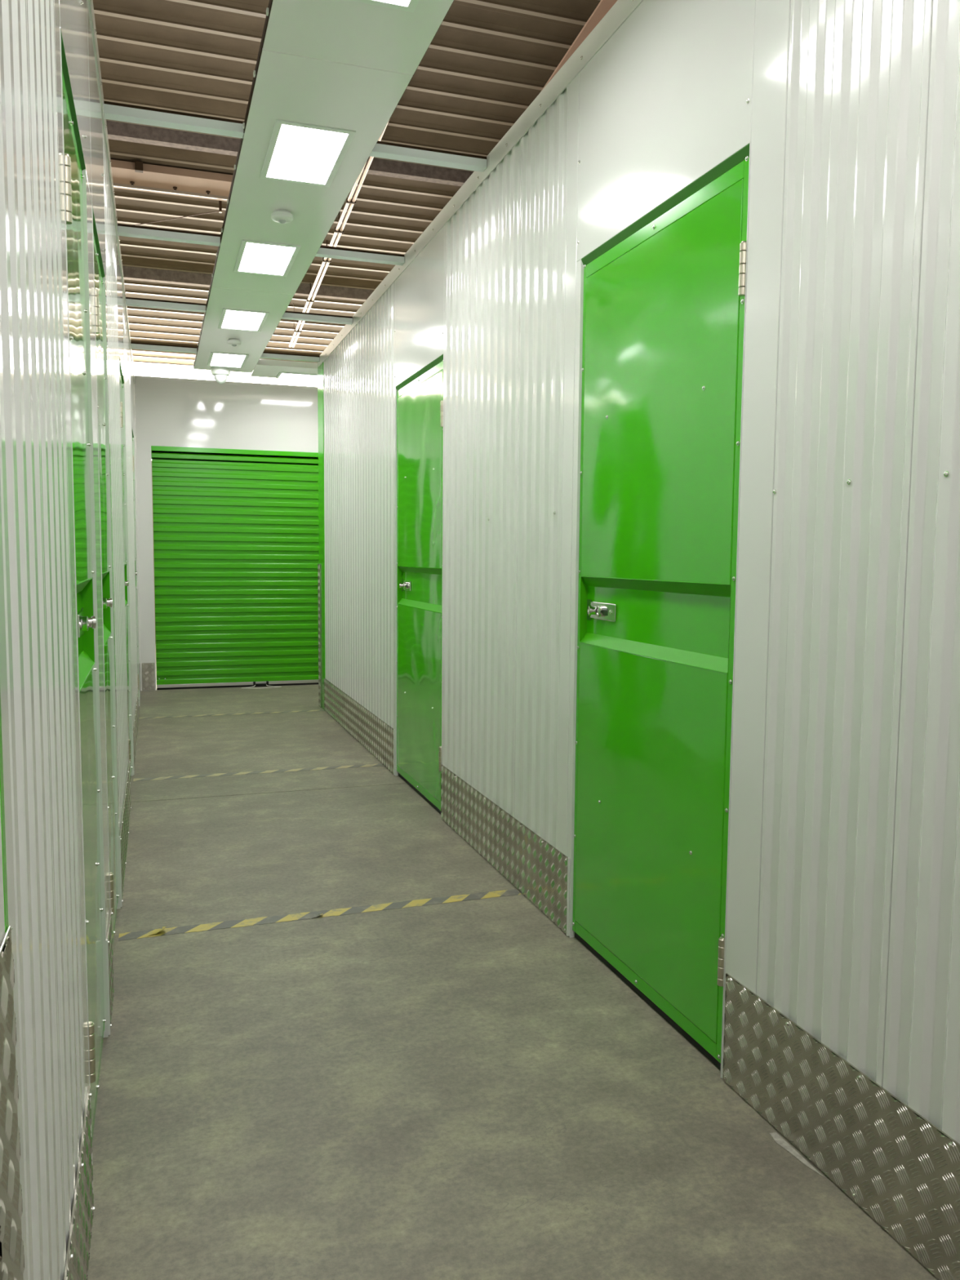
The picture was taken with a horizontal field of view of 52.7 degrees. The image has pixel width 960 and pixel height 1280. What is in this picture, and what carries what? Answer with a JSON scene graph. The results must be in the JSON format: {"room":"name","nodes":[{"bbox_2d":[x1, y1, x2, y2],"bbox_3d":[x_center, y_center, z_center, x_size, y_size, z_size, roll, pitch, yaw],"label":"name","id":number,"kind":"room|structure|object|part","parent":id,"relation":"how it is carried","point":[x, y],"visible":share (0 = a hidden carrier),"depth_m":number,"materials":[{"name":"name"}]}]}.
{"room":"self-storage corridor","nodes":[
{"label":"self-storage corridor","id":0,"kind":"room"},
{"bbox_2d":[0,481,27,1279],"bbox_3d":[-1.375,-0.157,-0.233,2.450,3.030,1.780,-1,5,-18],"label":"wall","id":1,"kind":"structure","parent":0,"point":[3,672],"depth_m":1.02,"materials":[{"name":"metal"}]},
{"bbox_2d":[0,692,8,933],"bbox_3d":[-0.524,-0.209,0.898,0.124,2.951,0.025,-1,5,-18],"label":"trim","id":2,"kind":"structure","parent":1,"relation":"attached to","point":[2,786],"depth_m":0.95,"materials":[{"name":"green metal"}]},
{"bbox_2d":[0,0,141,1279],"bbox_3d":[-1.208,-0.432,2.933,0.125,3.030,13.580,-1,5,-18],"label":"wall","id":3,"kind":"structure","parent":0,"point":[36,467],"depth_m":1.45,"materials":[{"name":"white metal"}]},
{"bbox_2d":[0,801,4,946],"bbox_3d":[-0.500,-0.242,0.826,0.124,3.030,0.120,-1,5,-18],"label":"trim","id":4,"kind":"structure","parent":3,"relation":"attached to","point":[2,895],"depth_m":0.94,"materials":[{"name":"white metal"}]},
{"bbox_2d":[0,925,24,1279],"bbox_3d":[-0.450,0.776,0.943,0.005,0.977,0.134,-1,5,-18],"label":"guard","id":5,"kind":"object","parent":4,"relation":"attached to","point":[11,1243],"visible":1,"depth_m":0.92,"materials":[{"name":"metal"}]},
{"bbox_2d":[63,1085,95,1279],"bbox_3d":[-0.636,1.079,1.514,0.009,0.269,0.980,-1,5,-18],"label":"kick plate","id":6,"kind":"object","parent":3,"relation":"attached to","point":[77,1257],"visible":1,"depth_m":1.75,"materials":[{"name":"metal"}]},
{"bbox_2d":[62,70,106,1138],"bbox_3d":[-0.938,-0.021,2.266,0.064,2.328,0.704,-1,5,-18],"label":"door","id":7,"kind":"structure","parent":3,"relation":"in","point":[86,622],"depth_m":2.29,"materials":[{"name":"green metal"}]},
{"bbox_3d":[-0.939,-0.638,2.218,0.036,1.004,0.644,-1,5,-18],"label":"panel","id":8,"kind":"part","parent":7,"relation":"part of","materials":[{"name":"green paint"}]},
{"bbox_3d":[-1.012,-0.041,2.456,0.006,0.058,0.193,-1,5,-18],"label":"lock plate","id":9,"kind":"part","parent":7,"relation":"part of","materials":[{"name":"silver metal"}]},
{"bbox_3d":[-0.949,0.579,2.325,0.036,0.984,0.644,-1,5,-18],"label":"panel","id":10,"kind":"part","parent":7,"relation":"part of","materials":[{"name":"green paint"}]},
{"bbox_2d":[60,28,139,1191],"bbox_3d":[-1.920,-0.288,5.186,0.046,2.340,6.894,-1,5,-18],"label":"trim","id":11,"kind":"structure","parent":3,"relation":"attached to","point":[64,62],"depth_m":2.66,"materials":[{"name":"white metal"}]},
{"bbox_2d":[93,232,119,945],"bbox_3d":[-1.261,-0.108,3.227,0.064,2.328,0.738,-1,5,-18],"label":"door","id":12,"kind":"structure","parent":3,"relation":"in","point":[107,601],"depth_m":3.29,"materials":[{"name":"green metal"}]},
{"bbox_3d":[-1.262,-0.724,3.179,0.036,1.004,0.679,-1,5,-18],"label":"panel","id":13,"kind":"part","parent":12,"relation":"part of","materials":[{"name":"green paint"}]},
{"bbox_3d":[-1.272,0.492,3.286,0.036,0.984,0.679,-1,5,-18],"label":"panel","id":14,"kind":"part","parent":12,"relation":"part of","materials":[{"name":"green paint"}]},
{"bbox_2d":[106,907,114,1026],"bbox_3d":[-1.081,0.960,2.836,0.009,0.269,0.260,-1,5,-18],"label":"kick plate","id":15,"kind":"object","parent":3,"relation":"attached to","point":[109,931],"visible":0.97,"depth_m":2.83,"materials":[{"name":"metal"}]},
{"bbox_2d":[88,0,134,382],"bbox_3d":[-1.927,-2.103,5.002,0.119,0.082,8.928,-1,5,-18],"label":"trim","id":16,"kind":"structure","parent":3,"relation":"attached to","point":[91,2],"depth_m":3.87,"materials":[{"name":"white metal"}]},
{"bbox_2d":[119,760,131,902],"bbox_3d":[-1.601,0.821,4.383,0.009,0.269,1.465,-1,5,-18],"label":"kick plate","id":17,"kind":"object","parent":3,"relation":"attached to","point":[126,814],"visible":0.97,"depth_m":4.24,"materials":[{"name":"metal"}]},
{"bbox_2d":[120,373,132,782],"bbox_3d":[-1.985,-0.302,5.382,0.064,2.328,0.814,-1,5,-18],"label":"door","id":18,"kind":"structure","parent":3,"relation":"in","point":[126,583],"depth_m":5.51,"materials":[{"name":"green metal"}]},
{"bbox_3d":[-1.986,-0.919,5.335,0.036,1.004,0.754,-1,5,-18],"label":"panel","id":19,"kind":"part","parent":18,"relation":"part of","materials":[{"name":"green paint"}]},
{"bbox_3d":[-1.996,0.297,5.441,0.036,0.984,0.754,-1,5,-18],"label":"panel","id":20,"kind":"part","parent":18,"relation":"part of","materials":[{"name":"green paint"}]},
{"bbox_2d":[132,688,138,772],"bbox_3d":[-2.428,0.599,6.843,0.008,0.269,2.035,-1,5,-18],"label":"kick plate","id":21,"kind":"object","parent":3,"relation":"attached to","point":[135,722],"visible":0.99,"depth_m":6.66,"materials":[{"name":"metal"}]},
{"bbox_2d":[132,438,139,700],"bbox_3d":[-2.893,-0.546,8.084,0.064,2.328,0.754,-1,5,-18],"label":"door","id":22,"kind":"structure","parent":3,"relation":"in","point":[132,438],"depth_m":8.26,"materials":[{"name":"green metal"}]},
{"bbox_3d":[-2.894,-1.162,8.036,0.036,1.004,0.694,-1,5,-18],"label":"panel","id":23,"kind":"part","parent":22,"relation":"part of","materials":[{"name":"green paint"}]},
{"bbox_3d":[-2.904,0.054,8.143,0.036,0.984,0.694,-1,5,-18],"label":"panel","id":24,"kind":"part","parent":22,"relation":"part of","materials":[{"name":"green paint"}]},
{"bbox_2d":[130,342,319,362],"bbox_3d":[-2.090,-2.382,8.027,1.514,0.046,0.055,-1,5,-18],"label":"cross beam","id":25,"kind":"structure","parent":3,"relation":"attached to","point":[134,345],"depth_m":7.92,"materials":[{"name":"white metal"}]},
{"bbox_2d":[125,297,352,324],"bbox_3d":[-1.629,-2.259,6.658,1.514,0.046,0.055,-1,5,-18],"label":"cross beam","id":26,"kind":"structure","parent":3,"relation":"attached to","point":[130,301],"depth_m":6.54,"materials":[{"name":"white metal"}]},
{"bbox_2d":[117,223,404,265],"bbox_3d":[-1.150,-2.130,5.231,1.514,0.046,0.055,-1,5,-18],"label":"cross beam","id":27,"kind":"structure","parent":3,"relation":"attached to","point":[126,230],"depth_m":5.12,"materials":[{"name":"white metal"}]},
{"bbox_2d":[103,101,487,172],"bbox_3d":[-0.696,-2.008,3.881,1.514,0.046,0.055,-1,5,-18],"label":"cross beam","id":28,"kind":"structure","parent":3,"relation":"attached to","point":[113,110],"depth_m":3.77,"materials":[{"name":"white metal"}]},
{"bbox_2d":[136,475,155,639],"bbox_3d":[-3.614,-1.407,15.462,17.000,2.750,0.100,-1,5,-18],"label":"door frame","id":29,"kind":"structure","parent":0,"point":[152,476],"depth_m":14.94,"materials":[{"name":"beige metal"}]},
{"bbox_2d":[133,362,317,386],"bbox_3d":[-3.573,-3.485,15.209,17.000,1.535,0.090,-1,5,-18],"label":"wall","id":30,"kind":"structure","parent":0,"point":[142,369],"depth_m":14.92,"materials":[{"name":"beige metal"}]},
{"bbox_2d":[134,378,318,690],"bbox_3d":[-0.402,-1.075,10.367,6.150,3.030,0.060,-1,5,-18],"label":"wall","id":31,"kind":"structure","parent":0,"point":[167,413],"depth_m":9.47,"materials":[{"name":"white metal"}]},
{"bbox_2d":[142,662,155,690],"bbox_3d":[-3.253,0.360,9.501,0.118,0.269,0.008,-1,5,-18],"label":"kick plate","id":32,"kind":"object","parent":31,"relation":"attached to","point":[148,668],"visible":1,"depth_m":9.50,"materials":[{"name":"metal"}]},
{"bbox_2d":[134,375,317,683],"bbox_3d":[-0.401,-1.075,10.365,6.150,3.030,0.064,-1,5,-18],"label":"trim","id":33,"kind":"structure","parent":31,"relation":"attached to","point":[135,376],"depth_m":9.46,"materials":[{"name":"white metal"}]},
{"bbox_2d":[151,445,319,689],"bbox_3d":[-2.087,-0.713,9.815,2.310,2.374,0.085,-1,5,-18],"label":"door","id":34,"kind":"structure","parent":31,"relation":"in","point":[236,544],"depth_m":9.70,"materials":[{"name":"green metal"}]},
{"bbox_3d":[-2.081,-1.873,9.723,2.310,0.045,0.063,-1,5,-18],"label":"head rail","id":35,"kind":"part","parent":34,"relation":"part of","materials":[{"name":"green metal"}]},
{"bbox_3d":[-2.226,0.437,9.845,0.150,0.034,0.036,-1,5,-18],"label":"pull handle","id":36,"kind":"part","parent":34,"relation":"part of","materials":[{"name":"silver metal"}]},
{"bbox_2d":[93,0,600,370],"bbox_3d":[-0.460,-4.621,5.822,17.000,2.497,20.078,-1,5,-18],"label":"ceiling","id":37,"kind":"structure","parent":0,"point":[486,61],"depth_m":8.12,"materials":[{"name":"brown metal"}]},
{"bbox_2d":[110,159,233,201],"bbox_3d":[-5.847,-4.294,8.236,8.300,0.127,0.400,-1,5,-18],"label":"ceiling beam","id":38,"kind":"structure","parent":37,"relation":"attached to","point":[157,179],"depth_m":9.15,"materials":[{"name":"brown metal"}]},
{"bbox_2d":[134,160,142,173],"bbox_3d":[-3.133,-4.346,8.900,0.070,0.080,0.060,-1,5,-18],"label":"junction box","id":39,"kind":"object","parent":38,"relation":"attached to","point":[138,165],"visible":1,"depth_m":8.87,"materials":[{"name":"brown"}]},
{"bbox_2d":[218,200,222,213],"bbox_3d":[-2.588,-4.331,9.654,0.028,0.145,0.044,-1,5,-18],"label":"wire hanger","id":40,"kind":"object","parent":37,"relation":"hanging from","point":[220,202],"visible":0.91,"depth_m":9.65,"materials":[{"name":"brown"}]},
{"bbox_2d":[131,349,313,362],"bbox_3d":[-3.325,-4.225,14.421,17.000,0.120,0.170,-1,5,-18],"label":"roof purlin","id":41,"kind":"structure","parent":37,"relation":"attached to","point":[138,351],"depth_m":14.01,"materials":[{"name":"beige metal"}]},
{"bbox_2d":[133,210,346,248],"bbox_3d":[-2.768,-4.052,9.610,5.401,0.462,0.009,-1,5,-18],"label":"wire","id":42,"kind":"object","parent":37,"relation":"hanging from","point":[217,211],"visible":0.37,"depth_m":9.55,"materials":[{"name":"brown"}]},
{"bbox_2d":[193,283,293,373],"bbox_3d":[-1.863,-2.313,7.368,0.516,0.034,2.819,-1,5,-18],"label":"soffit panel","id":43,"kind":"object","parent":37,"relation":"attached to","point":[211,339],"visible":0.93,"depth_m":7.02,"materials":[{"name":"white"}]},
{"bbox_2d":[210,367,231,384],"bbox_3d":[-2.309,-2.345,8.626,0.176,0.129,0.176,-1,5,-18],"label":"dome camera","id":44,"kind":"object","parent":43,"relation":"attached to","point":[220,375],"visible":1,"depth_m":8.57,"materials":[{"name":"white plastic"}]},
{"bbox_2d":[207,351,248,368],"bbox_3d":[-2.138,-2.369,8.203,0.303,0.008,0.595,-1,5,-18],"label":"ceiling light","id":45,"kind":"object","parent":43,"relation":"attached to","point":[215,359],"visible":1,"depth_m":8.18,"materials":[{"name":"white"}]},
{"bbox_2d":[226,338,240,346],"bbox_3d":[-1.884,-2.274,7.421,0.104,0.053,0.104,-1,5,-18],"label":"smoke detector","id":46,"kind":"object","parent":43,"relation":"attached to","point":[233,342],"visible":1,"depth_m":7.38,"materials":[{"name":"white plastic"}]},
{"bbox_2d":[217,307,269,331],"bbox_3d":[-1.665,-2.242,6.795,0.303,0.008,0.595,-1,5,-18],"label":"ceiling light","id":47,"kind":"object","parent":43,"relation":"attached to","point":[230,318],"visible":1,"depth_m":6.77,"materials":[{"name":"white plastic"}]},
{"bbox_2d":[122,266,374,301],"bbox_3d":[-2.454,-4.305,11.810,17.000,0.135,0.100,-1,5,-18],"label":"roof purlin","id":48,"kind":"structure","parent":37,"relation":"attached to","point":[136,273],"depth_m":11.47,"materials":[{"name":"metal"}]},
{"bbox_2d":[250,359,317,377],"bbox_3d":[0.167,-2.482,9.401,4.628,0.050,0.601,-1,5,-18],"label":"soffit panel","id":49,"kind":"object","parent":37,"relation":"attached to","point":[268,368],"visible":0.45,"depth_m":8.55,"materials":[{"name":"white"}]},
{"bbox_2d":[275,372,317,381],"bbox_3d":[-1.580,-2.431,8.964,0.580,0.008,0.310,-1,5,-18],"label":"ceiling light","id":50,"kind":"object","parent":49,"relation":"attached to","point":[286,375],"visible":0.59,"depth_m":8.93,"materials":[{"name":"white"}]},
{"bbox_2d":[106,120,473,186],"bbox_3d":[-1.474,-4.413,8.869,17.000,0.125,0.100,-1,5,-18],"label":"ceiling beam","id":51,"kind":"structure","parent":37,"relation":"attached to","point":[117,131],"depth_m":8.55,"materials":[{"name":"metal"}]},
{"bbox_2d":[210,41,413,294],"bbox_3d":[-0.943,-2.066,4.630,0.516,0.034,2.969,-1,5,-18],"label":"soffit panel","id":52,"kind":"object","parent":37,"relation":"attached to","point":[362,100],"visible":0.97,"depth_m":3.92,"materials":[{"name":"white"}]},
{"bbox_2d":[233,240,301,276],"bbox_3d":[-1.189,-2.114,5.379,0.303,0.008,0.595,-1,5,-18],"label":"ceiling light","id":53,"kind":"object","parent":52,"relation":"attached to","point":[255,257],"visible":1,"depth_m":5.36,"materials":[{"name":"white plastic"}]},
{"bbox_2d":[271,208,293,223],"bbox_3d":[-0.949,-2.023,4.644,0.104,0.053,0.104,-1,5,-18],"label":"smoke detector","id":54,"kind":"object","parent":52,"relation":"attached to","point":[280,215],"visible":1,"depth_m":4.61,"materials":[{"name":"white plastic"}]},
{"bbox_2d":[260,119,355,186],"bbox_3d":[-0.718,-1.988,3.976,0.303,0.008,0.595,-1,5,-18],"label":"ceiling light","id":55,"kind":"object","parent":52,"relation":"attached to","point":[299,153],"visible":1,"depth_m":3.94,"materials":[{"name":"white plastic"}]},
{"bbox_2d":[288,118,390,347],"bbox_3d":[-1.619,-4.205,10.485,0.090,0.787,6.354,-1,5,-18],"label":"pipe","id":56,"kind":"object","parent":37,"relation":"attached to","point":[348,200],"visible":0.66,"depth_m":10.08,"materials":[{"name":"beige metal"}]},
{"bbox_2d":[261,0,453,75],"bbox_3d":[0.001,-1.813,1.822,0.516,0.034,2.964,-1,5,-18],"label":"soffit panel","id":57,"kind":"object","parent":37,"relation":"attached to","point":[348,32],"visible":1,"depth_m":3.03,"materials":[{"name":"white"}]},
{"bbox_2d":[349,0,418,12],"bbox_3d":[-0.250,-1.862,2.583,0.303,0.008,0.595,-1,5,-18],"label":"ceiling light","id":58,"kind":"object","parent":57,"relation":"attached to","point":[410,6],"visible":1,"depth_m":2.87,"materials":[{"name":"white plastic"}]},
{"bbox_2d":[379,0,409,5],"bbox_3d":[-0.250,-1.864,2.583,0.255,0.005,0.547,-1,5,-18],"label":"diffuser","id":59,"kind":"object","parent":58,"relation":"attached to","point":[383,2],"depth_m":2.87,"materials":[{"name":"white plastic"}]},
{"bbox_2d":[540,0,617,92],"bbox_3d":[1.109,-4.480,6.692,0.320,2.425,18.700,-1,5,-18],"label":"girder","id":60,"kind":"object","parent":37,"relation":"attached to","point":[603,6],"visible":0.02,"depth_m":7.17,"materials":[{"name":"beige metal"}]},
{"bbox_2d":[87,640,937,1279],"bbox_3d":[-0.620,0.800,6.323,9.200,0.006,19.800,-1,5,-18],"label":"floor","id":61,"kind":"structure","parent":0,"point":[465,1090],"depth_m":2.50,"materials":[{"name":"concrete"}]},
{"bbox_2d":[138,709,324,719],"bbox_3d":[-2.071,0.624,8.159,1.510,0.001,0.066,-1,5,-18],"label":"tape","id":62,"kind":"object","parent":61,"relation":"on","point":[322,709],"visible":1,"depth_m":8.13,"materials":[{"name":"yellow plastic"}]},
{"bbox_2d":[133,763,382,781],"bbox_3d":[-1.347,0.818,6.005,1.510,0.001,0.072,-1,5,-18],"label":"tape","id":63,"kind":"object","parent":61,"relation":"on","point":[378,764],"visible":1,"depth_m":5.99,"materials":[{"name":"yellow plastic"}]},
{"bbox_2d":[241,684,281,688],"bbox_3d":[-2.208,0.467,9.778,0.398,0.028,0.130,-1,5,-18],"label":"rope","id":64,"kind":"object","parent":61,"relation":"on","point":[255,685],"visible":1,"depth_m":9.74,"materials":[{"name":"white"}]},
{"bbox_2d":[118,888,520,940],"bbox_3d":[-0.558,1.016,3.656,1.511,0.030,0.075,-1,5,-19],"label":"tape","id":65,"kind":"object","parent":61,"relation":"on","point":[263,920],"visible":1,"depth_m":3.63,"materials":[{"name":"yellow plastic"}]},
{"bbox_2d":[769,1132,824,1177],"bbox_3d":[0.714,1.168,2.197,0.024,0.002,0.177,-1,5,-18],"label":"mortar patch","id":66,"kind":"object","parent":61,"relation":"on","point":[778,1139],"visible":1,"depth_m":2.22,"materials":[{"name":"grey concrete"}]},
{"bbox_2d":[323,0,959,1143],"bbox_3d":[0.616,-0.392,2.644,0.125,3.030,11.870,-1,5,-18],"label":"wall","id":67,"kind":"structure","parent":0,"point":[843,909],"depth_m":2.25,"materials":[{"name":"white metal"}]},
{"bbox_2d":[317,564,321,707],"bbox_3d":[-1.352,-0.039,8.546,0.136,1.262,0.107,-1,5,-18],"label":"guard","id":68,"kind":"object","parent":67,"relation":"attached to","point":[318,565],"visible":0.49,"depth_m":8.51,"materials":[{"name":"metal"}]},
{"bbox_2d":[317,362,324,709],"bbox_3d":[-1.312,-0.870,8.385,0.124,2.951,0.276,-1,5,-18],"label":"trim","id":69,"kind":"structure","parent":67,"relation":"attached to","point":[320,370],"depth_m":8.33,"materials":[{"name":"green metal"}]},
{"bbox_2d":[106,728,569,1035],"bbox_3d":[-0.853,0.807,4.530,1.521,0.284,3.365,-1,5,-18],"label":"trim","id":70,"kind":"structure","parent":67,"relation":"attached to","point":[568,858],"depth_m":3.44,"materials":[{"name":"white metal"}]},
{"bbox_2d":[324,678,393,773],"bbox_3d":[-0.936,0.577,7.157,0.005,0.282,2.585,-1,5,-18],"label":"kick plate","id":71,"kind":"object","parent":67,"relation":"attached to","point":[375,735],"visible":1,"depth_m":6.85,"materials":[{"name":"metal"}]},
{"bbox_2d":[395,360,443,813],"bbox_3d":[-0.329,-0.281,5.364,0.064,2.316,1.004,-1,5,-18],"label":"door","id":72,"kind":"structure","parent":67,"relation":"in","point":[420,402],"depth_m":5.32,"materials":[{"name":"green metal"}]},
{"bbox_3d":[-0.433,-0.320,5.701,0.006,0.058,0.193,-1,5,-18],"label":"lock plate","id":73,"kind":"part","parent":72,"relation":"part of","materials":[{"name":"silver metal"}]},
{"bbox_3d":[-0.333,0.313,5.425,0.036,0.984,0.944,-1,5,-18],"label":"panel","id":74,"kind":"part","parent":72,"relation":"part of","materials":[{"name":"green paint"}]},
{"bbox_3d":[-0.323,-0.896,5.319,0.036,0.990,0.944,-1,5,-18],"label":"panel","id":75,"kind":"part","parent":72,"relation":"part of","materials":[{"name":"green paint"}]},
{"bbox_2d":[317,0,643,368],"bbox_3d":[0.577,-1.876,2.645,0.119,0.082,12.148,-1,5,-18],"label":"trim","id":76,"kind":"structure","parent":67,"relation":"attached to","point":[621,10],"depth_m":3.78,"materials":[{"name":"white metal"}]},
{"bbox_2d":[440,764,567,934],"bbox_3d":[0.056,0.844,4.200,0.008,0.282,1.605,-1,5,-18],"label":"kick plate","id":77,"kind":"object","parent":67,"relation":"attached to","point":[534,866],"visible":1,"depth_m":4.00,"materials":[{"name":"metal"}]},
{"bbox_2d":[395,142,751,1077],"bbox_3d":[0.085,-0.180,4.134,0.046,2.340,3.614,-1,5,-18],"label":"trim","id":78,"kind":"structure","parent":67,"relation":"attached to","point":[740,155],"depth_m":3.24,"materials":[{"name":"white metal"}]},
{"bbox_2d":[572,155,749,1070],"bbox_3d":[0.503,-0.057,2.887,0.064,2.316,0.968,-1,5,-18],"label":"door","id":79,"kind":"structure","parent":67,"relation":"in","point":[664,307],"depth_m":2.79,"materials":[{"name":"green metal"}]},
{"bbox_3d":[0.405,-0.095,3.208,0.006,0.058,0.193,-1,5,-18],"label":"lock plate","id":80,"kind":"part","parent":79,"relation":"part of","materials":[{"name":"silver metal"}]},
{"bbox_3d":[0.499,0.536,2.948,0.036,0.984,0.909,-1,5,-18],"label":"panel","id":81,"kind":"part","parent":79,"relation":"part of","materials":[{"name":"green paint"}]},
{"bbox_3d":[0.509,-0.672,2.842,0.036,0.990,0.909,-1,5,-18],"label":"panel","id":82,"kind":"part","parent":79,"relation":"part of","materials":[{"name":"green paint"}]},
{"bbox_2d":[722,973,959,1279],"bbox_3d":[0.942,1.080,1.564,0.008,0.285,1.973,-1,5,-18],"label":"kick plate","id":83,"kind":"object","parent":67,"relation":"attached to","point":[898,1166],"visible":1,"depth_m":2.04,"materials":[{"name":"metal"}]}
]}

